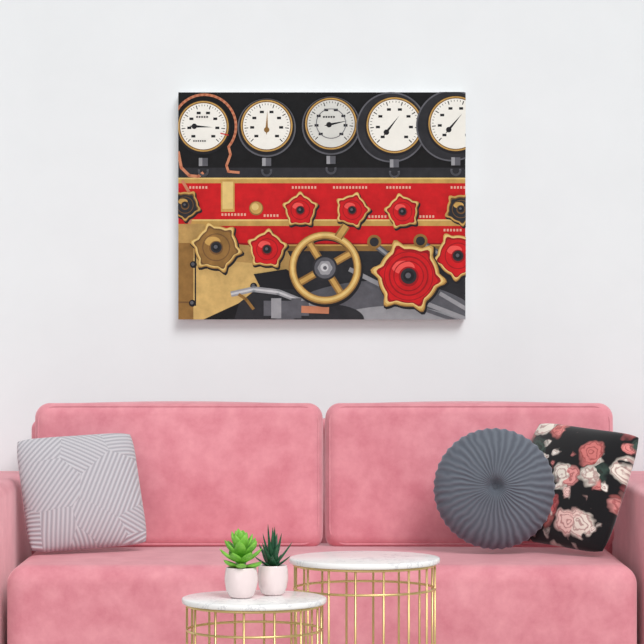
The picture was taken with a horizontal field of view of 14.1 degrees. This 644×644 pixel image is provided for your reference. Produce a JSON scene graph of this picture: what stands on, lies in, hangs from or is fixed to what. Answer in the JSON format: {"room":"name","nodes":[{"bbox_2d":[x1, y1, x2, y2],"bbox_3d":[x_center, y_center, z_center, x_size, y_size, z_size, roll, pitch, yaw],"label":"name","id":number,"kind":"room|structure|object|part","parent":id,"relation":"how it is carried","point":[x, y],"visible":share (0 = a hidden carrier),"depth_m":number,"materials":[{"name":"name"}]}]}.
{"room":"living room","nodes":[
{"label":"living room","id":0,"kind":"room"},
{"bbox_2d":[0,0,643,470],"bbox_3d":[0.000,-0.500,8.260,9.000,3.200,0.120,0,0,0],"label":"wall","id":1,"kind":"structure","parent":0,"point":[554,89],"depth_m":8.20,"materials":[{"name":"paint"}]},
{"bbox_2d":[178,92,465,318],"bbox_3d":[-0.001,-0.364,8.165,0.901,0.713,0.067,0,0,0],"label":"wall art","id":2,"kind":"object","parent":1,"relation":"attached to","point":[292,205],"visible":1,"depth_m":8.16,"materials":[{"name":"multicoloured"}]},
{"bbox_3d":[0.000,1.130,3.700,9.000,0.060,9.000,0,0,0],"label":"floor","id":3,"kind":"structure","parent":0,"visible":0},
{"bbox_2d":[182,590,326,643],"bbox_3d":[-0.160,0.874,6.140,0.342,0.447,0.342,0,0,0],"label":"side table","id":4,"kind":"object","parent":3,"relation":"on","point":[216,602],"visible":0.96,"depth_m":6.07,"materials":[{"name":"white stone"}]},
{"bbox_2d":[220,528,261,597],"bbox_3d":[-0.187,0.568,6.123,0.096,0.162,0.100,0,0,-38],"label":"potted succulent","id":5,"kind":"object","parent":4,"relation":"on","point":[241,579],"visible":1,"depth_m":6.10,"materials":[{"name":"green plant"}]},
{"bbox_2d":[224,566,257,597],"bbox_3d":[-0.191,0.613,6.125,0.079,0.071,0.079,0,0,0],"label":"pot","id":6,"kind":"object","parent":5,"relation":"attached to","point":[240,581],"depth_m":6.09,"materials":[{"name":"white ceramic"}]},
{"bbox_3d":[-0.160,0.881,6.140,0.324,0.432,0.324,0,0,0],"label":"wire frame","id":7,"kind":"part","parent":4,"relation":"part of","materials":[{"name":"gold metal"}]},
{"bbox_2d":[255,527,291,594],"bbox_3d":[-0.117,0.565,6.193,0.083,0.167,0.081,0,0,30],"label":"potted succulent","id":8,"kind":"object","parent":4,"relation":"on","point":[272,574],"visible":0.99,"depth_m":6.17,"materials":[{"name":"white ceramic"}]},
{"bbox_2d":[257,564,287,594],"bbox_3d":[-0.117,0.614,6.190,0.074,0.070,0.074,0,0,0],"label":"pot","id":9,"kind":"object","parent":8,"relation":"attached to","point":[272,578],"depth_m":6.16,"materials":[{"name":"white ceramic"}]},
{"bbox_2d":[0,401,643,643],"bbox_3d":[0.000,0.670,7.672,2.248,0.859,0.968,0,0,0],"label":"sofa","id":10,"kind":"object","parent":3,"relation":"on","point":[359,476],"visible":0.7,"depth_m":7.76,"materials":[{"name":"pink fabric"}]},
{"bbox_3d":[-1.010,0.762,7.685,0.228,0.603,0.942,0,0,0],"label":"arm","id":11,"kind":"part","parent":10,"relation":"part of","materials":[{"name":"pink fabric"}]},
{"bbox_2d":[17,433,145,551],"bbox_3d":[-0.706,0.499,7.640,0.361,0.335,0.190,0,0,-19],"label":"throw pillow","id":12,"kind":"object","parent":10,"relation":"on","point":[79,491],"visible":1,"depth_m":7.59,"materials":[{"name":"grey fabric"}]},
{"bbox_2d":[35,401,323,546],"bbox_3d":[-0.432,0.470,7.885,0.876,0.460,0.244,0,-7,0],"label":"cushion","id":13,"kind":"object","parent":10,"relation":"on","point":[208,471],"depth_m":7.78,"materials":[{"name":"pink fabric"}]},
{"bbox_3d":[0.000,0.841,7.600,1.764,0.342,0.824,0,0,0],"label":"seat","id":14,"kind":"part","parent":10,"relation":"part of","materials":[{"name":"pink fabric"}]},
{"bbox_2d":[324,401,613,547],"bbox_3d":[0.444,0.470,7.885,0.876,0.460,0.244,0,-7,0],"label":"cushion","id":15,"kind":"object","parent":10,"relation":"on","point":[381,460],"depth_m":7.79,"materials":[{"name":"pink fabric"}]},
{"bbox_2d":[433,428,554,549],"bbox_3d":[0.501,0.484,7.555,0.353,0.351,0.158,0,0,-8],"label":"throw pillow","id":16,"kind":"object","parent":10,"relation":"on","point":[494,488],"visible":1,"depth_m":7.50,"materials":[{"name":"fabric"}]},
{"bbox_2d":[527,423,638,551],"bbox_3d":[0.726,0.481,7.600,0.383,0.357,0.196,0,0,42],"label":"throw pillow","id":17,"kind":"object","parent":10,"relation":"on","point":[592,468],"visible":0.79,"depth_m":7.51,"materials":[{"name":"fabric"}]},
{"bbox_3d":[1.010,0.762,7.685,0.228,0.603,0.942,0,0,0],"label":"arm","id":18,"kind":"part","parent":10,"relation":"part of","materials":[{"name":"pink fabric"}]},
{"bbox_2d":[289,551,439,643],"bbox_3d":[0.105,0.839,6.410,0.372,0.517,0.372,0,0,0],"label":"side table","id":19,"kind":"object","parent":3,"relation":"on","point":[372,562],"visible":0.98,"depth_m":6.35,"materials":[{"name":"white stone"}]}
]}

